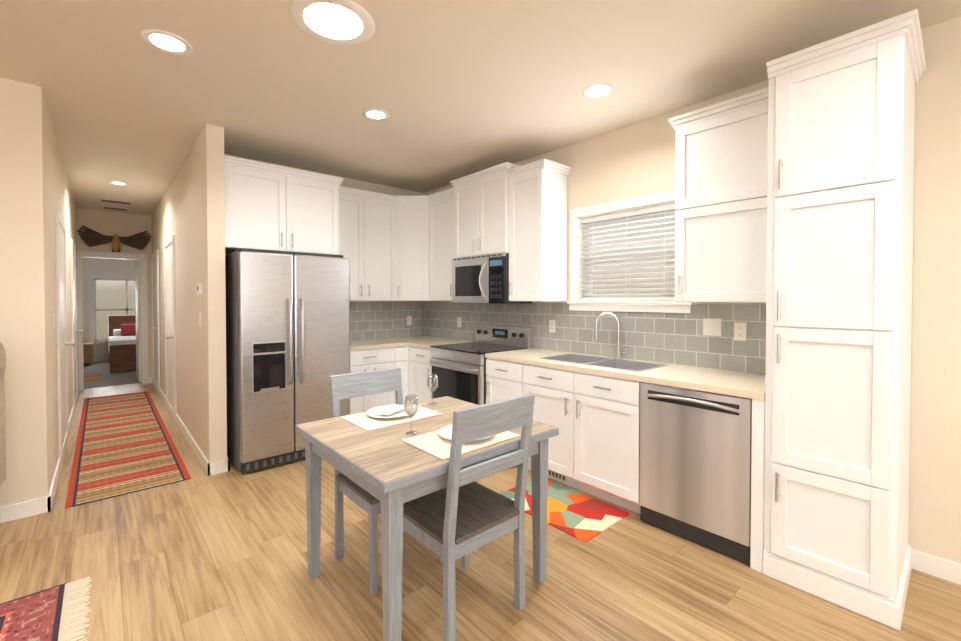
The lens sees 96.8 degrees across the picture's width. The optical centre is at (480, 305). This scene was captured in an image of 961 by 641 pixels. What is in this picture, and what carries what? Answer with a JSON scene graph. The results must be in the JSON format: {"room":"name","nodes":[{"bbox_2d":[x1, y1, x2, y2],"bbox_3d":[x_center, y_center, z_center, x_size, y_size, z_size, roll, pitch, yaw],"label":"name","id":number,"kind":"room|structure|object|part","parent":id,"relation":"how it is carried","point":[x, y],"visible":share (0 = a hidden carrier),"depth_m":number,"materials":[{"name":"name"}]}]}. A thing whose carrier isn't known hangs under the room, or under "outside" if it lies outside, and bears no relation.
{"room":"kitchen","nodes":[
{"label":"kitchen","id":0,"kind":"room"},
{"bbox_2d":[0,77,77,506],"bbox_3d":[-4.516,-0.057,4.496,0.230,2.740,4.870,-1,1,-42],"label":"wall","id":1,"kind":"structure","parent":0,"point":[35,192],"depth_m":2.71,"materials":[{"name":"beige paint"}]},
{"bbox_2d":[0,506,5,517],"bbox_3d":[-3.504,1.286,3.192,0.014,0.095,1.574,-1,1,-42],"label":"baseboard","id":2,"kind":"structure","parent":1,"relation":"attached to","point":[1,508],"depth_m":2.63,"materials":[{"name":"white wood"}]},
{"bbox_2d":[53,313,54,329],"bbox_3d":[-3.245,0.122,3.247,0.008,0.120,0.070,-1,1,-42],"label":"light switch","id":3,"kind":"object","parent":1,"relation":"attached to","point":[53,321],"visible":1,"depth_m":3.22,"materials":[{"name":"white plastic"}]},
{"bbox_2d":[43,384,79,512],"bbox_3d":[-4.424,1.264,4.589,0.024,0.095,4.884,-1,1,-42],"label":"baseboard","id":4,"kind":"structure","parent":1,"relation":"attached to","point":[47,501],"depth_m":3.20,"materials":[{"name":"white wood"}]},
{"bbox_2d":[55,210,74,467],"bbox_3d":[-3.731,0.273,3.847,0.075,2.100,0.990,-1,1,-42],"label":"door frame","id":5,"kind":"structure","parent":1,"relation":"attached to","point":[61,318],"depth_m":3.74,"materials":[{"name":"paint"}]},
{"bbox_2d":[70,239,81,413],"bbox_3d":[-5.175,0.248,5.473,0.075,2.100,0.940,-1,1,-42],"label":"door frame","id":6,"kind":"structure","parent":1,"relation":"attached to","point":[74,330],"depth_m":5.38,"materials":[{"name":"white wood"}]},
{"bbox_2d":[82,257,136,362],"bbox_3d":[-7.994,-0.135,9.611,4.180,2.740,0.140,-1,1,-42],"label":"wall","id":7,"kind":"structure","parent":0,"point":[103,266],"depth_m":9.24,"materials":[{"name":"paint"}]},
{"bbox_2d":[89,275,135,344],"bbox_3d":[-7.953,0.095,9.591,1.250,1.520,0.150,-1,1,-42],"label":"bedroom window","id":8,"kind":"structure","parent":7,"relation":"in","point":[92,308],"depth_m":9.26,"materials":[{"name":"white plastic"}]},
{"bbox_2d":[76,208,152,377],"bbox_3d":[-5.799,-0.091,6.706,1.245,2.740,0.140,-1,1,-42],"label":"wall","id":9,"kind":"structure","parent":0,"point":[108,223],"depth_m":6.73,"materials":[{"name":"beige paint"}]},
{"bbox_2d":[77,251,144,390],"bbox_3d":[-6.065,0.225,6.984,0.810,2.100,0.938,-1,1,-42],"label":"door frame","id":10,"kind":"structure","parent":9,"relation":"attached to","point":[141,302],"depth_m":6.88,"materials":[{"name":"white wood"}]},
{"bbox_2d":[77,225,150,251],"bbox_3d":[-5.667,-1.021,6.630,0.883,0.374,0.108,-1,1,-42],"label":"decor","id":11,"kind":"object","parent":9,"relation":"attached to","point":[92,238],"visible":0.96,"depth_m":6.60,"materials":[{"name":"brown wood"}]},
{"bbox_2d":[151,124,226,462],"bbox_3d":[-3.705,-0.068,5.195,0.120,2.740,4.900,-1,1,-42],"label":"wall","id":12,"kind":"structure","parent":0,"point":[189,212],"depth_m":3.60,"materials":[{"name":"beige paint"}]},
{"bbox_2d":[151,249,159,393],"bbox_3d":[-4.993,0.233,6.504,0.075,2.100,0.940,-1,1,-42],"label":"door frame","id":13,"kind":"structure","parent":12,"relation":"attached to","point":[155,314],"depth_m":6.46,"materials":[{"name":"white wood"}]},
{"bbox_2d":[164,235,176,420],"bbox_3d":[-3.765,0.254,5.120,0.075,2.100,0.940,-1,1,-42],"label":"door frame","id":14,"kind":"structure","parent":12,"relation":"attached to","point":[170,322],"depth_m":5.08,"materials":[{"name":"paint"}]},
{"bbox_2d":[150,377,214,475],"bbox_3d":[-3.749,1.256,5.167,0.060,0.095,4.914,-1,1,-42],"label":"baseboard","id":15,"kind":"structure","parent":12,"relation":"attached to","point":[209,468],"depth_m":4.01,"materials":[{"name":"white wood"}]},
{"bbox_2d":[196,283,201,326],"bbox_3d":[-2.358,-0.003,3.571,0.022,0.360,0.120,-1,1,-42],"label":"thermostat","id":16,"kind":"object","parent":12,"relation":"attached to","point":[198,288],"visible":1,"depth_m":3.55,"materials":[{"name":"white plastic"}]},
{"bbox_2d":[219,457,229,471],"bbox_3d":[-2.107,1.281,3.516,0.014,0.095,0.264,-1,1,-42],"label":"baseboard","id":17,"kind":"structure","parent":12,"relation":"attached to","point":[225,464],"depth_m":3.40,"materials":[{"name":"white wood"}]},
{"bbox_2d":[224,154,423,254],"bbox_3d":[-1.661,-0.061,4.764,2.365,2.740,0.140,-1,1,-42],"label":"wall","id":18,"kind":"structure","parent":0,"point":[364,185],"depth_m":4.97,"materials":[{"name":"beige paint"}]},
{"bbox_2d":[224,159,295,253],"bbox_3d":[-2.080,-0.823,3.858,0.543,0.692,0.620,-1,1,-42],"label":"upper cabinet","id":19,"kind":"object","parent":18,"relation":"attached to","point":[260,202],"depth_m":3.63,"materials":[{"name":"white paint"}]},
{"bbox_2d":[296,175,339,254],"bbox_3d":[-1.763,-0.828,4.139,0.543,0.692,0.620,-1,1,-42],"label":"upper cabinet","id":20,"kind":"object","parent":18,"relation":"attached to","point":[317,199],"depth_m":3.96,"materials":[{"name":"white paint"}]},
{"bbox_2d":[340,191,359,300],"bbox_3d":[-1.484,-0.614,4.582,0.450,1.132,0.345,-1,1,-42],"label":"upper cabinet","id":21,"kind":"object","parent":18,"relation":"attached to","point":[349,221],"depth_m":4.48,"materials":[{"name":"white paint"}]},
{"bbox_2d":[356,191,391,300],"bbox_3d":[-1.205,-0.618,4.801,0.498,1.132,0.387,-1,1,-42],"label":"upper cabinet","id":22,"kind":"object","parent":18,"relation":"attached to","point":[375,211],"depth_m":4.66,"materials":[{"name":"white paint"}]},
{"bbox_2d":[407,316,411,324],"bbox_3d":[-0.891,0.190,5.335,0.070,0.116,0.006,-1,1,-42],"label":"duplex electrical outlet","id":23,"kind":"object","parent":18,"relation":"attached to","point":[409,320],"visible":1,"depth_m":5.33,"materials":[{"name":"white plastic"}]},
{"bbox_2d":[0,362,960,640],"bbox_3d":[-3.540,1.364,2.997,8.150,0.064,16.100,-1,1,-42],"label":"floor","id":24,"kind":"structure","parent":0,"point":[200,555],"depth_m":2.10,"materials":[{"name":"brown wood"}]},
{"bbox_2d":[0,342,5,485],"bbox_3d":[-2.936,0.782,1.939,0.890,1.140,0.870,-1,1,-32],"label":"armchair","id":25,"kind":"object","parent":24,"relation":"on","point":[2,420],"visible":1,"depth_m":2.48,"materials":[{"name":"beige fabric"}]},
{"bbox_2d":[0,577,91,640],"bbox_3d":[-2.336,1.367,0.696,2.497,0.009,1.601,-1,1,-42],"label":"area rug","id":26,"kind":"object","parent":24,"relation":"on","point":[56,613],"visible":1,"depth_m":1.85,"materials":[{"name":"red fabric"}]},
{"bbox_2d":[83,342,92,365],"bbox_3d":[-8.340,1.020,8.837,0.470,0.455,0.475,-1,1,-42],"label":"nightstand","id":27,"kind":"object","parent":24,"relation":"on","point":[87,352],"visible":0.33,"depth_m":8.78,"materials":[{"name":"brown wood"}]},
{"bbox_2d":[84,372,102,383],"bbox_3d":[-6.854,1.262,7.309,0.560,0.008,1.250,-1,1,-42],"label":"bedroom rug","id":28,"kind":"object","parent":24,"relation":"on","point":[90,378],"visible":0.36,"depth_m":7.33,"materials":[{"name":"multicoloured fabric"}]},
{"bbox_2d":[108,315,135,372],"bbox_3d":[-6.904,0.733,9.105,1.580,1.020,1.955,-1,1,-42],"label":"bed","id":29,"kind":"object","parent":24,"relation":"on","point":[122,343],"visible":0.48,"depth_m":8.10,"materials":[{"name":"brown wood"}]},
{"bbox_2d":[65,391,190,507],"bbox_3d":[-3.848,1.308,4.582,0.695,0.008,4.120,-1,1,-42],"label":"runner rug","id":30,"kind":"object","parent":24,"relation":"on","point":[125,444],"visible":0.93,"depth_m":3.84,"materials":[{"name":"multicoloured fabric"}]},
{"bbox_2d":[225,248,349,473],"bbox_3d":[-1.768,0.425,3.863,0.890,1.765,0.907,-1,1,-42],"label":"refrigerator","id":31,"kind":"object","parent":24,"relation":"on","point":[287,334],"visible":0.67,"depth_m":3.49,"materials":[{"name":"metal"}]},
{"bbox_3d":[-1.622,0.314,3.431,0.386,0.750,0.071,-1,1,-42],"label":"handle","id":32,"kind":"part","parent":31,"relation":"part of","materials":[{"name":"silver metal"}]},
{"bbox_2d":[350,345,389,413],"bbox_3d":[-1.315,0.876,4.564,0.648,0.872,0.620,-1,1,-42],"label":"base cabinet","id":33,"kind":"object","parent":24,"relation":"on","point":[361,360],"depth_m":4.31,"materials":[{"name":"white paint"}]},
{"bbox_2d":[350,337,445,348],"bbox_3d":[-1.037,0.417,4.798,1.385,0.036,0.628,-1,1,-42],"label":"countertop","id":34,"kind":"structure","parent":33,"relation":"on","point":[375,342],"depth_m":4.72,"materials":[{"name":"beige stone"}]},
{"bbox_2d":[330,367,442,595],"bbox_3d":[-0.497,0.865,2.280,0.440,0.965,0.487,-1,1,-42],"label":"dining chair","id":35,"kind":"object","parent":24,"relation":"on","point":[349,385],"visible":0.44,"depth_m":2.27,"materials":[{"name":"grey paint"}]},
{"bbox_2d":[390,345,405,404],"bbox_3d":[-1.047,0.873,4.768,0.241,0.872,0.670,-1,1,-42],"label":"base cabinet","id":36,"kind":"object","parent":24,"relation":"on","point":[397,353],"depth_m":4.54,"materials":[{"name":"white paint"}]},
{"bbox_2d":[406,345,430,403],"bbox_3d":[-0.419,0.875,4.641,0.670,0.872,0.494,-1,1,-42],"label":"base cabinet","id":37,"kind":"object","parent":24,"relation":"on","point":[417,358],"depth_m":4.49,"materials":[{"name":"white paint"}]},
{"bbox_2d":[406,337,475,348],"bbox_3d":[-0.404,0.419,4.647,0.628,0.036,0.494,-1,1,-42],"label":"countertop","id":38,"kind":"structure","parent":37,"relation":"on","point":[449,340],"depth_m":4.61,"materials":[{"name":"beige stone"}]},
{"bbox_2d":[295,396,558,640],"bbox_3d":[-0.270,0.972,2.109,0.950,0.755,0.900,-1,1,-42],"label":"dining table","id":39,"kind":"object","parent":24,"relation":"on","point":[390,470],"visible":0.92,"depth_m":1.83,"materials":[{"name":"grey paint"}]},
{"bbox_2d":[340,403,441,430],"bbox_3d":[-0.472,0.589,2.278,0.440,0.003,0.310,-1,1,-42],"label":"placemat","id":40,"kind":"object","parent":39,"relation":"on","point":[364,421],"visible":0.64,"depth_m":2.20,"materials":[{"name":"white fabric"}]},
{"bbox_2d":[366,405,413,417],"bbox_3d":[-0.482,0.576,2.289,0.256,0.019,0.256,-1,1,-42],"label":"dinner plate","id":41,"kind":"object","parent":40,"relation":"on","point":[371,411],"visible":0.56,"depth_m":2.26,"materials":[{"name":"ceramic"}]},
{"bbox_2d":[374,404,405,414],"bbox_3d":[-0.482,0.557,2.289,0.090,0.016,0.170,0,1,23],"label":"folded napkin","id":42,"kind":"object","parent":41,"relation":"on","point":[390,409],"visible":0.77,"depth_m":2.25,"materials":[{"name":"fabric"}]},
{"bbox_2d":[404,394,417,434],"bbox_3d":[-0.323,0.508,1.988,0.066,0.175,0.066,-1,1,-42],"label":"wine glass","id":43,"kind":"object","parent":39,"relation":"on","point":[409,414],"visible":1,"depth_m":1.98,"materials":[{"name":"clear glass"}]},
{"bbox_2d":[427,374,437,404],"bbox_3d":[-0.284,0.500,2.531,0.066,0.175,0.066,-1,1,-42],"label":"wine glass","id":44,"kind":"object","parent":39,"relation":"on","point":[432,389],"visible":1,"depth_m":2.52,"materials":[{"name":"clear glass"}]},
{"bbox_2d":[402,430,520,459],"bbox_3d":[-0.083,0.595,1.915,0.440,0.003,0.310,-1,1,-42],"label":"placemat","id":45,"kind":"object","parent":39,"relation":"on","point":[435,443],"visible":0.57,"depth_m":1.85,"materials":[{"name":"white fabric"}]},
{"bbox_2d":[438,425,491,440],"bbox_3d":[-0.064,0.582,1.938,0.256,0.019,0.256,-1,1,-42],"label":"dinner plate","id":46,"kind":"object","parent":45,"relation":"on","point":[445,432],"visible":0.29,"depth_m":1.94,"materials":[{"name":"ceramic"}]},
{"bbox_2d":[403,394,534,640],"bbox_3d":[-0.085,0.870,1.899,0.440,0.965,0.487,-1,1,-42],"label":"dining chair","id":47,"kind":"object","parent":24,"relation":"on","point":[463,514],"visible":0.79,"depth_m":1.76,"materials":[{"name":"grey paint"}]},
{"bbox_2d":[429,324,531,404],"bbox_3d":[-0.024,0.756,4.143,0.725,1.085,0.760,-1,1,-42],"label":"range","id":48,"kind":"object","parent":24,"relation":"on","point":[459,369],"visible":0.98,"depth_m":4.01,"materials":[{"name":"metal"}]},
{"bbox_2d":[486,361,537,403],"bbox_3d":[0.440,0.948,3.711,0.620,0.755,0.495,-1,1,-42],"label":"base cabinet","id":49,"kind":"object","parent":24,"relation":"on","point":[499,382],"depth_m":3.52,"materials":[{"name":"white paint"}]},
{"bbox_2d":[500,480,629,542],"bbox_3d":[0.528,1.335,2.857,0.490,0.007,0.750,-1,1,-42],"label":"kitchen mat","id":50,"kind":"object","parent":24,"relation":"on","point":[580,516],"visible":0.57,"depth_m":2.76,"materials":[{"name":"multicoloured fabric"}]},
{"bbox_2d":[514,373,669,513],"bbox_3d":[0.868,0.955,3.229,0.620,0.755,1.037,-1,1,-42],"label":"base cabinet","id":51,"kind":"object","parent":24,"relation":"on","point":[595,451],"depth_m":2.91,"materials":[{"name":"white paint"}]},
{"bbox_2d":[538,357,569,376],"bbox_3d":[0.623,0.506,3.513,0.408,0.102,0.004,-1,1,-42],"label":"countertop","id":52,"kind":"structure","parent":51,"relation":"on","point":[565,360],"depth_m":3.21,"materials":[{"name":"beige stone"}]},
{"bbox_2d":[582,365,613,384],"bbox_3d":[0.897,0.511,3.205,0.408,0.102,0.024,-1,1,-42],"label":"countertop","id":53,"kind":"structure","parent":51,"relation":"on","point":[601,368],"depth_m":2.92,"materials":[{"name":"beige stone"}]},
{"bbox_2d":[594,312,627,358],"bbox_3d":[1.032,0.236,3.357,0.153,0.366,0.226,-1,1,-42],"label":"kitchen faucet","id":54,"kind":"object","parent":51,"relation":"on","point":[618,353],"visible":0.96,"depth_m":3.36,"materials":[{"name":"silver metal"}]},
{"bbox_2d":[626,365,765,400],"bbox_3d":[1.403,0.450,2.612,0.628,0.036,0.738,-1,1,-42],"label":"countertop","id":55,"kind":"structure","parent":51,"relation":"on","point":[733,382],"depth_m":2.53,"materials":[{"name":"beige stone"}]},
{"bbox_2d":[640,382,751,564],"bbox_3d":[1.392,0.908,2.594,0.634,0.868,0.596,-1,1,-42],"label":"dishwasher","id":56,"kind":"object","parent":24,"relation":"on","point":[695,466],"visible":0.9,"depth_m":2.37,"materials":[{"name":"metal"}]},
{"bbox_2d":[763,9,925,630],"bbox_3d":[1.808,0.079,2.123,0.673,2.540,0.518,-1,1,-42],"label":"pantry cabinet","id":57,"kind":"object","parent":24,"relation":"on","point":[841,140],"visible":1,"depth_m":1.92,"materials":[{"name":"white paint"}]},
{"bbox_2d":[0,0,960,215],"bbox_3d":[-3.540,-1.433,2.954,8.150,0.060,16.100,-1,1,-42],"label":"ceiling","id":58,"kind":"structure","parent":0,"point":[455,89],"depth_m":2.58,"materials":[{"name":"paint"}]},
{"bbox_2d":[102,206,127,210],"bbox_3d":[-5.471,-1.450,6.388,0.300,0.011,0.180,-1,1,-42],"label":"ceiling vent","id":59,"kind":"object","parent":58,"relation":"in","point":[115,208],"visible":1,"depth_m":6.36,"materials":[{"name":"white metal"}]},
{"bbox_2d":[99,198,132,204],"bbox_3d":[-5.073,-1.444,5.939,0.360,0.011,0.180,-1,1,-42],"label":"ceiling vent","id":60,"kind":"object","parent":58,"relation":"in","point":[115,201],"visible":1,"depth_m":5.91,"materials":[{"name":"white metal"}]},
{"bbox_2d":[110,181,127,184],"bbox_3d":[-4.243,-1.432,5.004,0.165,0.006,0.165,-1,1,-42],"label":"recessed light","id":61,"kind":"object","parent":58,"relation":"in","point":[117,182],"visible":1,"depth_m":5.00,"materials":[{"name":"beige plastic"}]},
{"bbox_2d":[140,29,192,54],"bbox_3d":[-1.658,-1.390,2.258,0.224,0.006,0.224,-1,1,-42],"label":"recessed light","id":62,"kind":"object","parent":58,"relation":"in","point":[166,42],"visible":1,"depth_m":2.25,"materials":[{"name":"beige plastic"}]},
{"bbox_2d":[290,0,374,45],"bbox_3d":[-0.719,-1.387,2.089,0.396,0.006,0.396,-1,1,-42],"label":"recessed light","id":63,"kind":"object","parent":58,"relation":"in","point":[343,22],"visible":1,"depth_m":2.08,"materials":[{"name":"beige plastic"}]},
{"bbox_2d":[363,109,388,119],"bbox_3d":[-0.770,-1.403,3.140,0.189,0.006,0.189,-1,1,-42],"label":"recessed light","id":64,"kind":"object","parent":58,"relation":"in","point":[375,114],"visible":1,"depth_m":3.13,"materials":[{"name":"beige plastic"}]},
{"bbox_2d":[582,83,613,97],"bbox_3d":[0.767,-1.398,2.780,0.201,0.006,0.201,-1,1,-42],"label":"recessed light","id":65,"kind":"object","parent":58,"relation":"in","point":[597,90],"visible":1,"depth_m":2.77,"materials":[{"name":"beige plastic"}]},
{"bbox_2d":[542,365,637,392],"bbox_3d":[0.746,0.513,3.071,0.004,0.102,0.820,-1,1,-42],"label":"drawer","id":66,"kind":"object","parent":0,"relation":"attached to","point":[563,372],"depth_m":2.88,"materials":[{"name":"white wood"}]},
{"bbox_2d":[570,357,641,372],"bbox_3d":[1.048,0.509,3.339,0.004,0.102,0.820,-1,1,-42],"label":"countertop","id":67,"kind":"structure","parent":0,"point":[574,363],"depth_m":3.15,"materials":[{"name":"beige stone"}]},
{"bbox_2d":[424,17,960,563],"bbox_3d":[1.888,-0.029,2.652,0.140,2.740,8.010,-1,1,-42],"label":"wall","id":68,"kind":"structure","parent":0,"point":[632,161],"depth_m":2.14,"materials":[{"name":"beige paint"}]},
{"bbox_2d":[392,195,427,300],"bbox_3d":[-0.759,-0.621,5.011,0.666,1.132,0.666,-1,1,-42],"label":"upper cabinet","id":69,"kind":"object","parent":68,"relation":"attached to","point":[399,248],"depth_m":4.81,"materials":[{"name":"white paint"}]},
{"bbox_2d":[428,187,455,300],"bbox_3d":[-0.303,-0.616,4.708,0.387,1.132,0.610,-1,1,-42],"label":"upper cabinet","id":70,"kind":"object","parent":68,"relation":"attached to","point":[442,207],"depth_m":4.63,"materials":[{"name":"white paint"}]},
{"bbox_2d":[457,317,460,326],"bbox_3d":[-0.245,0.197,4.928,0.007,0.116,0.070,-1,1,-42],"label":"duplex electrical outlet","id":71,"kind":"object","parent":68,"relation":"attached to","point":[458,321],"visible":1,"depth_m":4.93,"materials":[{"name":"white plastic"}]},
{"bbox_2d":[452,179,471,257],"bbox_3d":[0.009,-0.861,4.361,0.375,0.752,0.439,-1,1,-42],"label":"upper cabinet","id":72,"kind":"object","parent":68,"relation":"attached to","point":[464,188],"depth_m":4.29,"materials":[{"name":"white paint"}]},
{"bbox_2d":[472,167,515,255],"bbox_3d":[0.221,-0.857,4.123,0.375,0.752,0.439,-1,1,-42],"label":"upper cabinet","id":73,"kind":"object","parent":68,"relation":"attached to","point":[488,188],"depth_m":4.02,"materials":[{"name":"white paint"}]},
{"bbox_2d":[452,253,531,303],"bbox_3d":[0.080,-0.249,4.220,0.445,0.457,0.756,-1,1,-42],"label":"microwave","id":74,"kind":"object","parent":73,"relation":"attached to","point":[481,279],"visible":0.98,"depth_m":4.03,"materials":[{"name":"metal"}]},
{"bbox_2d":[504,163,569,300],"bbox_3d":[0.479,-0.603,3.835,0.375,1.132,0.462,-1,1,-42],"label":"upper cabinet","id":75,"kind":"object","parent":68,"relation":"attached to","point":[535,197],"depth_m":3.69,"materials":[{"name":"white paint"}]},
{"bbox_2d":[549,320,555,332],"bbox_3d":[0.658,0.192,3.911,0.007,0.116,0.070,-1,1,-42],"label":"duplex electrical outlet","id":76,"kind":"object","parent":68,"relation":"attached to","point":[552,326],"visible":1,"depth_m":3.91,"materials":[{"name":"white plastic"}]},
{"bbox_2d":[567,190,693,312],"bbox_3d":[1.181,-0.391,3.410,0.185,0.882,1.064,-1,1,-42],"label":"kitchen window","id":77,"kind":"structure","parent":68,"relation":"in","point":[576,241],"depth_m":3.50,"materials":[{"name":"white plastic"}]},
{"bbox_2d":[581,203,674,299],"bbox_3d":[1.176,-0.395,3.405,0.058,0.702,0.858,-1,1,-42],"label":"window blinds","id":78,"kind":"object","parent":77,"relation":"attached to","point":[633,214],"visible":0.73,"depth_m":3.38,"materials":[{"name":"white plastic"}]},
{"bbox_2d":[703,318,721,335],"bbox_3d":[1.567,0.148,2.885,0.008,0.116,0.115,-1,1,-42],"label":"double light switch","id":79,"kind":"object","parent":68,"relation":"attached to","point":[711,327],"visible":1,"depth_m":2.88,"materials":[{"name":"white plastic"}]},
{"bbox_2d":[672,95,767,302],"bbox_3d":[1.566,-0.585,2.634,0.345,1.132,0.577,-1,1,-42],"label":"upper cabinet","id":80,"kind":"object","parent":68,"relation":"attached to","point":[721,176],"depth_m":2.53,"materials":[{"name":"white paint"}]},
{"bbox_2d":[734,322,746,340],"bbox_3d":[1.681,0.170,2.759,0.007,0.116,0.070,-1,1,-42],"label":"duplex electrical outlet","id":81,"kind":"object","parent":68,"relation":"attached to","point":[740,329],"visible":1,"depth_m":2.76,"materials":[{"name":"white plastic"}]},
{"bbox_2d":[912,549,960,584],"bbox_3d":[3.348,1.320,0.911,0.014,0.095,3.435,-1,1,-42],"label":"baseboard","id":82,"kind":"structure","parent":68,"relation":"attached to","point":[945,569],"depth_m":2.12,"materials":[{"name":"white wood"}]},
{"label":"outside","id":83,"kind":"structure","parent":0,"visible":0},
{"bbox_2d":[96,280,135,339],"bbox_3d":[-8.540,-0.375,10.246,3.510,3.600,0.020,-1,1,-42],"label":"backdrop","id":84,"kind":"structure","parent":83,"point":[110,294],"depth_m":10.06,"materials":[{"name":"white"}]},
{"bbox_2d":[593,215,674,293],"bbox_3d":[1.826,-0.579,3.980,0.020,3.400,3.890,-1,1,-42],"label":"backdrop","id":85,"kind":"structure","parent":83,"point":[656,292],"depth_m":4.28,"materials":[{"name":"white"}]}
]}

